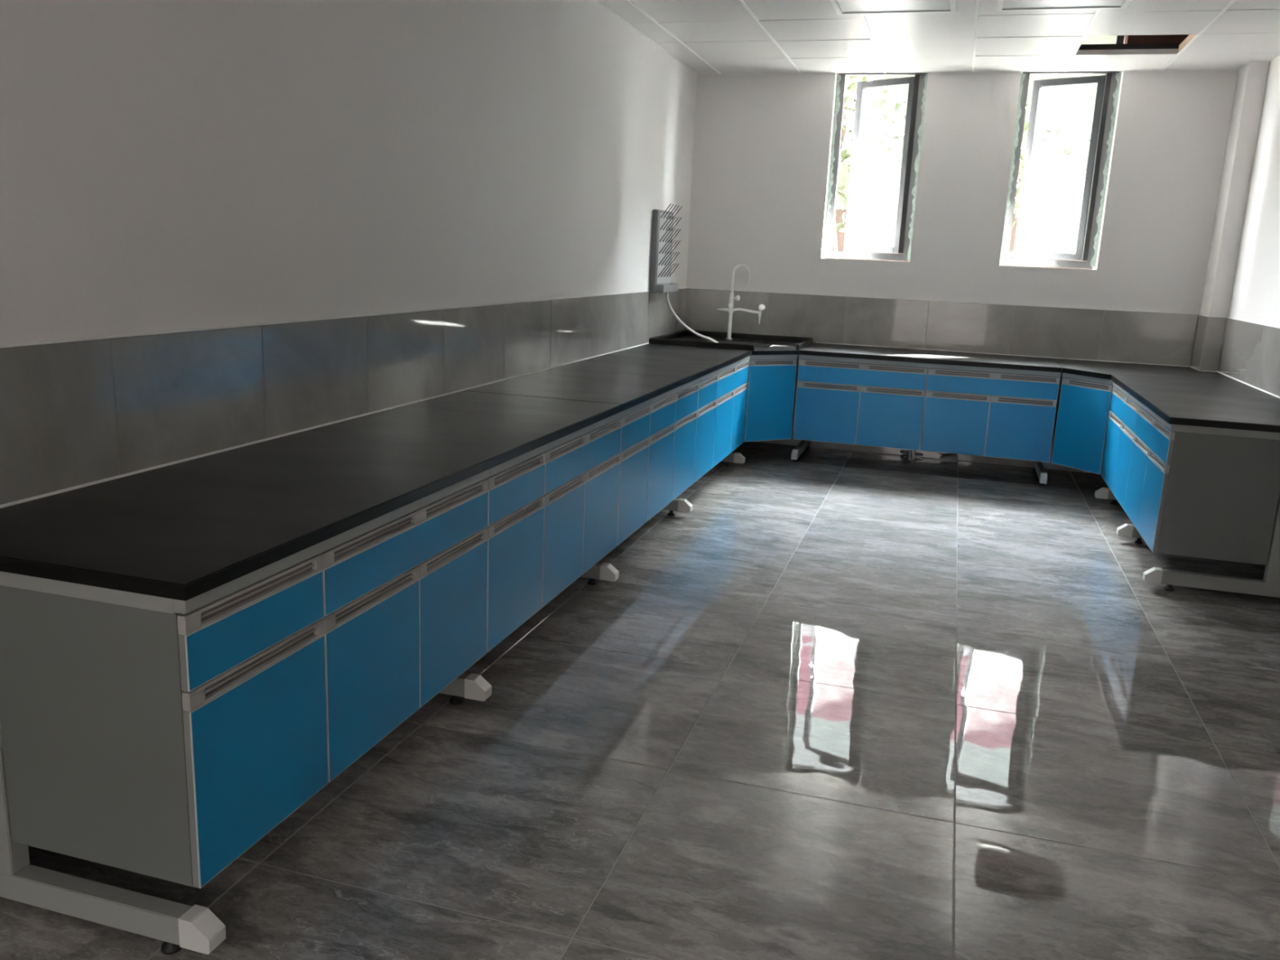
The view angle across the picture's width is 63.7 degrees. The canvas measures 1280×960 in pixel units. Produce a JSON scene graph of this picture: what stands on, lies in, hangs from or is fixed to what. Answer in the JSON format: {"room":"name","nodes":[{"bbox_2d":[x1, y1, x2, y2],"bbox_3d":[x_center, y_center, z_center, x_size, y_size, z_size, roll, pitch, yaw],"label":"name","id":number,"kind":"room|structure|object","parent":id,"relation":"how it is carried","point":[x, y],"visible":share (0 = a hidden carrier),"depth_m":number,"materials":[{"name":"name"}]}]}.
{"room":"laboratory","nodes":[
{"label":"laboratory","id":0,"kind":"room"},
{"bbox_2d":[0,0,697,344],"bbox_3d":[-1.198,-1.028,3.336,0.240,3.550,10.577,6,13,16],"label":"wall","id":1,"kind":"structure","parent":0,"point":[166,165],"depth_m":3.39,"materials":[{"name":"white paint"}]},
{"bbox_2d":[0,288,686,504],"bbox_3d":[-1.129,0.048,3.518,0.011,1.177,10.137,6,13,16],"label":"backsplash","id":2,"kind":"structure","parent":1,"relation":"attached to","point":[76,413],"depth_m":3.16,"materials":[{"name":"grey tile"}]},
{"bbox_2d":[648,203,682,292],"bbox_3d":[0.190,-1.635,7.275,0.117,0.601,0.400,6,13,16],"label":"drying rack","id":3,"kind":"object","parent":1,"relation":"attached to","point":[663,223],"visible":1,"depth_m":7.17,"materials":[{"name":"grey plastic"}]},
{"bbox_2d":[654,283,678,292],"bbox_3d":[0.192,-1.366,7.331,0.062,0.052,0.400,6,13,16],"label":"drip tray","id":4,"kind":"object","parent":3,"relation":"on","point":[659,287],"depth_m":7.23,"materials":[{"name":"grey plastic"}]},
{"bbox_2d":[666,292,718,342],"bbox_3d":[0.377,-1.175,7.494,0.445,0.369,0.043,-3,14,-23],"label":"hose","id":5,"kind":"object","parent":3,"relation":"hanging from","point":[667,293],"visible":0.98,"depth_m":7.49,"materials":[{"name":"white plastic"}]},
{"bbox_2d":[0,441,1279,959],"bbox_3d":[0.648,0.862,3.137,3.783,0.101,10.137,6,13,16],"label":"floor","id":6,"kind":"structure","parent":0,"point":[836,704],"depth_m":3.01,"materials":[{"name":"grey tile"}]},
{"bbox_2d":[0,469,491,954],"bbox_3d":[-1.005,0.436,2.711,0.732,0.778,1.328,6,13,16],"label":"frame","id":7,"kind":"object","parent":6,"relation":"on","point":[195,927],"visible":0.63,"depth_m":2.14,"materials":[{"name":"grey metal"}]},
{"bbox_2d":[0,554,328,888],"bbox_3d":[-1.022,0.464,2.255,0.473,0.572,0.444,6,13,16],"label":"base cabinet","id":8,"kind":"object","parent":7,"relation":"attached to","point":[159,744],"visible":0.98,"depth_m":2.07,"materials":[{"name":"grey metal"}]},
{"bbox_2d":[0,391,622,600],"bbox_3d":[-0.809,-0.085,3.220,0.740,0.032,2.616,6,13,16],"label":"countertop","id":9,"kind":"structure","parent":7,"relation":"on","point":[184,531],"depth_m":2.55,"materials":[{"name":"black stone"}]},
{"bbox_2d":[319,479,488,782],"bbox_3d":[-0.829,0.335,2.875,0.473,0.572,0.874,6,13,16],"label":"base cabinet","id":10,"kind":"object","parent":7,"relation":"attached to","point":[405,598],"visible":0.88,"depth_m":2.72,"materials":[{"name":"blue metal"}]},
{"bbox_2d":[489,411,622,585],"bbox_3d":[-0.618,0.176,3.955,0.732,0.778,1.328,6,13,16],"label":"frame","id":11,"kind":"object","parent":6,"relation":"on","point":[603,571],"visible":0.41,"depth_m":4.02,"materials":[{"name":"grey metal"}]},
{"bbox_2d":[485,453,545,652],"bbox_3d":[-0.634,0.203,3.504,0.473,0.572,0.461,6,13,16],"label":"base cabinet","id":12,"kind":"object","parent":11,"relation":"attached to","point":[516,500],"visible":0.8,"depth_m":3.42,"materials":[{"name":"blue metal"}]},
{"bbox_2d":[542,417,622,607],"bbox_3d":[-0.440,0.073,4.126,0.473,0.572,0.861,6,13,16],"label":"base cabinet","id":13,"kind":"object","parent":11,"relation":"attached to","point":[582,480],"visible":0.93,"depth_m":4.00,"materials":[{"name":"blue metal"}]},
{"bbox_2d":[622,377,699,515],"bbox_3d":[-0.223,-0.090,5.227,0.732,0.778,1.384,6,13,16],"label":"frame","id":14,"kind":"object","parent":6,"relation":"on","point":[677,504],"visible":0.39,"depth_m":5.53,"materials":[{"name":"grey metal"}]},
{"bbox_2d":[617,404,650,546],"bbox_3d":[-0.250,-0.055,4.739,0.473,0.572,0.437,6,13,16],"label":"base cabinet","id":15,"kind":"object","parent":14,"relation":"attached to","point":[635,426],"visible":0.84,"depth_m":4.66,"materials":[{"name":"blue metal"}]},
{"bbox_2d":[645,393,676,522],"bbox_3d":[-0.119,-0.143,5.162,0.473,0.572,0.461,6,13,16],"label":"base cabinet","id":16,"kind":"object","parent":14,"relation":"attached to","point":[662,419],"visible":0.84,"depth_m":5.08,"materials":[{"name":"blue metal"}]},
{"bbox_2d":[671,383,698,501],"bbox_3d":[0.018,-0.236,5.604,0.473,0.572,0.477,6,13,16],"label":"base cabinet","id":17,"kind":"object","parent":14,"relation":"attached to","point":[686,399],"visible":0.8,"depth_m":5.52,"materials":[{"name":"blue metal"}]},
{"bbox_2d":[699,355,750,466],"bbox_3d":[0.190,-0.368,6.558,0.732,0.778,1.455,6,13,16],"label":"frame","id":18,"kind":"object","parent":6,"relation":"on","point":[736,457],"visible":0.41,"depth_m":7.06,"materials":[{"name":"grey metal"}]},
{"bbox_2d":[464,343,751,411],"bbox_3d":[-0.008,-0.625,5.800,0.740,0.032,2.892,6,13,16],"label":"countertop","id":19,"kind":"structure","parent":18,"relation":"on","point":[631,377],"depth_m":5.32,"materials":[{"name":"black stone"}]},
{"bbox_2d":[693,374,718,483],"bbox_3d":[0.159,-0.330,6.056,0.473,0.572,0.479,6,13,16],"label":"base cabinet","id":20,"kind":"object","parent":18,"relation":"attached to","point":[707,392],"visible":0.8,"depth_m":5.98,"materials":[{"name":"blue metal"}]},
{"bbox_2d":[712,360,749,467],"bbox_3d":[0.370,-0.473,6.737,0.473,0.572,0.969,6,13,16],"label":"base cabinet","id":21,"kind":"object","parent":18,"relation":"attached to","point":[732,383],"visible":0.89,"depth_m":6.62,"materials":[{"name":"blue metal"}]},
{"bbox_2d":[900,449,923,461],"bbox_3d":[2.031,-0.215,7.695,0.166,0.140,0.024,6,13,16],"label":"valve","id":22,"kind":"object","parent":6,"relation":"on","point":[909,451],"visible":0.87,"depth_m":7.70,"materials":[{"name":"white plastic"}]},
{"bbox_2d":[791,355,1061,485],"bbox_3d":[2.028,-0.482,7.420,1.726,0.778,0.745,6,13,16],"label":"frame","id":23,"kind":"object","parent":6,"relation":"on","point":[802,445],"visible":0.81,"depth_m":7.05,"materials":[{"name":"grey metal"}]},
{"bbox_2d":[648,329,813,355],"bbox_3d":[0.690,-0.880,7.619,1.018,0.336,1.016,6,13,16],"label":"countertop","id":24,"kind":"structure","parent":23,"relation":"on","point":[759,344],"depth_m":7.71,"materials":[{"name":"black stone"}]},
{"bbox_2d":[717,263,765,340],"bbox_3d":[0.769,-1.341,7.794,0.388,0.573,0.091,8,14,24],"label":"tap","id":25,"kind":"object","parent":24,"relation":"on","point":[730,309],"visible":1,"depth_m":7.81,"materials":[{"name":"white metal"}]},
{"bbox_2d":[717,307,728,311],"bbox_3d":[0.647,-1.300,7.871,0.116,0.028,0.027,6,13,16],"label":"outlet","id":26,"kind":"object","parent":25,"relation":"attached to","point":[723,308],"depth_m":7.86,"materials":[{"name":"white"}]},
{"bbox_2d":[750,354,797,359],"bbox_3d":[0.922,-0.859,7.182,0.400,0.031,0.048,-4,14,-28],"label":"rail","id":27,"kind":"object","parent":24,"relation":"attached to","point":[794,356],"visible":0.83,"depth_m":7.16,"materials":[{"name":"grey metal"}]},
{"bbox_2d":[743,359,796,441],"bbox_3d":[0.822,-0.603,7.408,0.400,0.572,0.415,-4,14,-28],"label":"base cabinet","id":28,"kind":"object","parent":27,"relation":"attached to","point":[771,388],"visible":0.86,"depth_m":7.23,"materials":[{"name":"blue metal"}]},
{"bbox_2d":[792,359,928,450],"bbox_3d":[1.596,-0.573,7.422,0.880,0.572,0.473,6,13,16],"label":"base cabinet","id":29,"kind":"object","parent":23,"relation":"attached to","point":[853,403],"visible":1,"depth_m":7.20,"materials":[{"name":"blue metal"}]},
{"bbox_2d":[798,342,1062,372],"bbox_3d":[2.048,-0.881,7.344,1.726,0.032,0.740,6,13,16],"label":"countertop","id":30,"kind":"structure","parent":23,"relation":"on","point":[921,356],"depth_m":7.17,"materials":[{"name":"black stone"}]},
{"bbox_2d":[920,368,1060,462],"bbox_3d":[2.422,-0.485,7.184,0.842,0.572,0.473,6,13,16],"label":"base cabinet","id":31,"kind":"object","parent":23,"relation":"attached to","point":[1006,415],"visible":0.98,"depth_m":6.96,"materials":[{"name":"blue metal"}]},
{"bbox_2d":[939,453,957,462],"bbox_3d":[2.302,-0.167,7.698,0.130,0.067,0.067,4,13,9],"label":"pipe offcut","id":32,"kind":"object","parent":6,"relation":"on","point":[951,458],"visible":0.99,"depth_m":7.67,"materials":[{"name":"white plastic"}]},
{"bbox_2d":[1094,382,1138,504],"bbox_3d":[3.134,-0.112,5.964,0.732,0.778,0.976,6,13,16],"label":"frame","id":33,"kind":"object","parent":6,"relation":"on","point":[1104,492],"visible":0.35,"depth_m":6.53,"materials":[{"name":"grey metal"}]},
{"bbox_2d":[1051,377,1113,474],"bbox_3d":[3.039,-0.368,6.774,0.415,0.572,0.382,-4,14,-28],"label":"base cabinet","id":34,"kind":"object","parent":33,"relation":"attached to","point":[1084,406],"visible":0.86,"depth_m":6.67,"materials":[{"name":"blue metal"}]},
{"bbox_2d":[1100,386,1139,508],"bbox_3d":[3.029,-0.192,5.980,0.473,0.572,0.974,6,13,16],"label":"base cabinet","id":35,"kind":"object","parent":33,"relation":"attached to","point":[1122,415],"visible":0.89,"depth_m":5.99,"materials":[{"name":"blue metal"}]},
{"bbox_2d":[1053,358,1279,432],"bbox_3d":[3.044,-0.529,5.948,1.014,0.032,2.913,6,13,16],"label":"countertop","id":36,"kind":"structure","parent":33,"relation":"on","point":[1179,395],"depth_m":5.58,"materials":[{"name":"black stone"}]},
{"bbox_2d":[1062,373,1112,384],"bbox_3d":[2.887,-0.651,6.622,0.048,0.031,0.382,-4,14,-28],"label":"rail","id":37,"kind":"object","parent":36,"relation":"attached to","point":[1064,375],"visible":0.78,"depth_m":6.60,"materials":[{"name":"grey metal"}]},
{"bbox_2d":[1116,401,1279,597],"bbox_3d":[2.857,0.074,5.074,0.732,0.778,0.922,6,13,16],"label":"frame","id":38,"kind":"object","parent":6,"relation":"on","point":[1269,586],"visible":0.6,"depth_m":4.70,"materials":[{"name":"grey metal"}]},
{"bbox_2d":[1123,406,1279,564],"bbox_3d":[2.753,-0.007,5.093,0.473,0.572,0.913,6,13,16],"label":"base cabinet","id":39,"kind":"object","parent":38,"relation":"attached to","point":[1211,496],"visible":0.92,"depth_m":4.68,"materials":[{"name":"grey metal"}]},
{"bbox_2d":[597,0,1279,74],"bbox_3d":[0.764,-1.887,2.525,3.783,0.008,10.135,6,13,16],"label":"ceiling","id":40,"kind":"structure","parent":0,"point":[809,32],"depth_m":6.12,"materials":[{"name":"white"}]},
{"bbox_2d":[830,0,956,15],"bbox_3d":[1.291,-2.460,5.266,0.625,0.019,0.600,6,13,16],"label":"recessed light","id":41,"kind":"object","parent":40,"relation":"in","point":[842,7],"visible":1,"depth_m":5.42,"materials":[{"name":"white plastic"}]},
{"bbox_2d":[594,0,1259,74],"bbox_3d":[0.764,-1.902,2.523,3.783,0.040,10.137,6,13,16],"label":"trim","id":42,"kind":"structure","parent":40,"relation":"attached to","point":[1077,51],"depth_m":6.42,"materials":[{"name":"white metal"}]},
{"bbox_2d":[995,0,1131,11],"bbox_3d":[2.082,-2.376,5.038,0.630,0.019,0.600,6,13,16],"label":"recessed light","id":43,"kind":"object","parent":40,"relation":"in","point":[1002,5],"visible":1,"depth_m":5.23,"materials":[{"name":"white plastic"}]},
{"bbox_2d":[1078,43,1180,49],"bbox_3d":[2.104,-2.838,6.823,3.783,0.096,0.228,6,13,16],"label":"trim","id":44,"kind":"structure","parent":40,"relation":"attached to","point":[1145,46],"depth_m":6.54,"materials":[{"name":"grey metal"}]},
{"bbox_2d":[1177,34,1196,53],"bbox_3d":[3.244,-2.598,6.088,0.011,0.051,0.576,6,13,16],"label":"trim","id":45,"kind":"structure","parent":40,"relation":"attached to","point":[1189,37],"depth_m":6.15,"materials":[{"name":"brown wood"}]},
{"bbox_2d":[686,35,1238,314],"bbox_3d":[2.228,-1.836,7.622,3.783,3.550,0.240,6,13,16],"label":"wall","id":46,"kind":"structure","parent":0,"point":[762,142],"depth_m":7.43,"materials":[{"name":"white paint"}]},
{"bbox_2d":[821,72,928,262],"bbox_3d":[1.781,-2.590,7.694,0.652,1.868,0.415,6,13,16],"label":"window","id":47,"kind":"structure","parent":46,"relation":"in","point":[917,84],"depth_m":7.68,"materials":[{"name":"grey metal"}]},
{"bbox_2d":[684,288,1198,472],"bbox_3d":[2.093,-0.757,7.756,3.670,1.177,0.010,6,13,16],"label":"trim","id":48,"kind":"structure","parent":46,"relation":"attached to","point":[1128,336],"depth_m":7.62,"materials":[{"name":"grey tile"}]},
{"bbox_2d":[999,35,1124,271],"bbox_3d":[2.999,-2.456,7.324,0.652,1.868,0.378,6,13,16],"label":"window","id":49,"kind":"structure","parent":46,"relation":"in","point":[1108,85],"depth_m":7.31,"materials":[{"name":"grey metal"}]},
{"bbox_2d":[1200,62,1269,316],"bbox_3d":[3.907,-1.647,6.859,0.113,3.450,0.287,6,13,16],"label":"column","id":50,"kind":"structure","parent":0,"point":[1251,78],"depth_m":6.71,"materials":[{"name":"white paint"}]},
{"bbox_2d":[1228,55,1279,327],"bbox_3d":[2.647,-0.620,2.228,0.240,3.550,10.577,6,13,16],"label":"wall","id":51,"kind":"structure","parent":0,"point":[1255,293],"depth_m":6.29,"materials":[{"name":"white paint"}]},
{"bbox_2d":[0,287,1279,508],"bbox_3d":[0.691,-0.157,2.911,3.783,0.368,10.137,6,13,16],"label":"trim","id":52,"kind":"structure","parent":51,"relation":"attached to","point":[20,501],"depth_m":3.67,"materials":[{"name":"white"}]},
{"bbox_2d":[1190,315,1226,369],"bbox_3d":[3.855,-0.538,7.103,0.122,1.177,0.296,6,13,16],"label":"trim","id":53,"kind":"structure","parent":51,"relation":"attached to","point":[1202,321],"depth_m":7.01,"materials":[{"name":"grey tile"}]},
{"bbox_2d":[1200,316,1226,371],"bbox_3d":[3.809,-0.509,6.968,0.110,1.170,0.006,6,13,16],"label":"trim","id":54,"kind":"structure","parent":51,"relation":"attached to","point":[1215,326],"depth_m":6.88,"materials":[{"name":"grey tile"}]},
{"bbox_2d":[1217,318,1279,396],"bbox_3d":[2.435,0.459,2.345,0.011,1.177,9.850,6,13,16],"label":"trim","id":55,"kind":"structure","parent":51,"relation":"attached to","point":[1250,354],"depth_m":6.16,"materials":[{"name":"grey tile"}]},
{"label":"outside","id":56,"kind":"structure","parent":0,"visible":0},
{"bbox_3d":[11.457,-5.818,35.957,85.000,0.200,59.760,6,13,16],"label":"ground","id":57,"kind":"structure","parent":56,"visible":0},
{"bbox_2d":[825,75,906,258],"bbox_3d":[2.724,-3.750,14.837,2.445,4.212,2.471,6,13,16],"label":"tree","id":58,"kind":"object","parent":57,"relation":"on","point":[845,159],"visible":0.34,"depth_m":14.54,"materials":[{"name":"green plant"}]},
{"bbox_2d":[835,208,1093,269],"bbox_3d":[4.338,-2.955,15.948,15.000,2.300,0.300,6,13,16],"label":"wall","id":59,"kind":"structure","parent":57,"relation":"on","point":[881,231],"depth_m":15.28,"materials":[{"name":"white paint"}]},
{"bbox_2d":[835,35,1115,216],"bbox_3d":[8.250,-9.826,24.082,44.600,12.500,8.300,6,13,16],"label":"building","id":60,"kind":"structure","parent":57,"relation":"on","point":[1061,103],"depth_m":20.76,"materials":[{"name":"grey"}]},
{"bbox_2d":[897,99,1085,258],"bbox_3d":[4.835,-3.441,14.447,2.547,3.956,2.466,6,13,16],"label":"tree","id":61,"kind":"object","parent":57,"relation":"on","point":[1050,174],"visible":0.16,"depth_m":13.94,"materials":[{"name":"green plant"}]},
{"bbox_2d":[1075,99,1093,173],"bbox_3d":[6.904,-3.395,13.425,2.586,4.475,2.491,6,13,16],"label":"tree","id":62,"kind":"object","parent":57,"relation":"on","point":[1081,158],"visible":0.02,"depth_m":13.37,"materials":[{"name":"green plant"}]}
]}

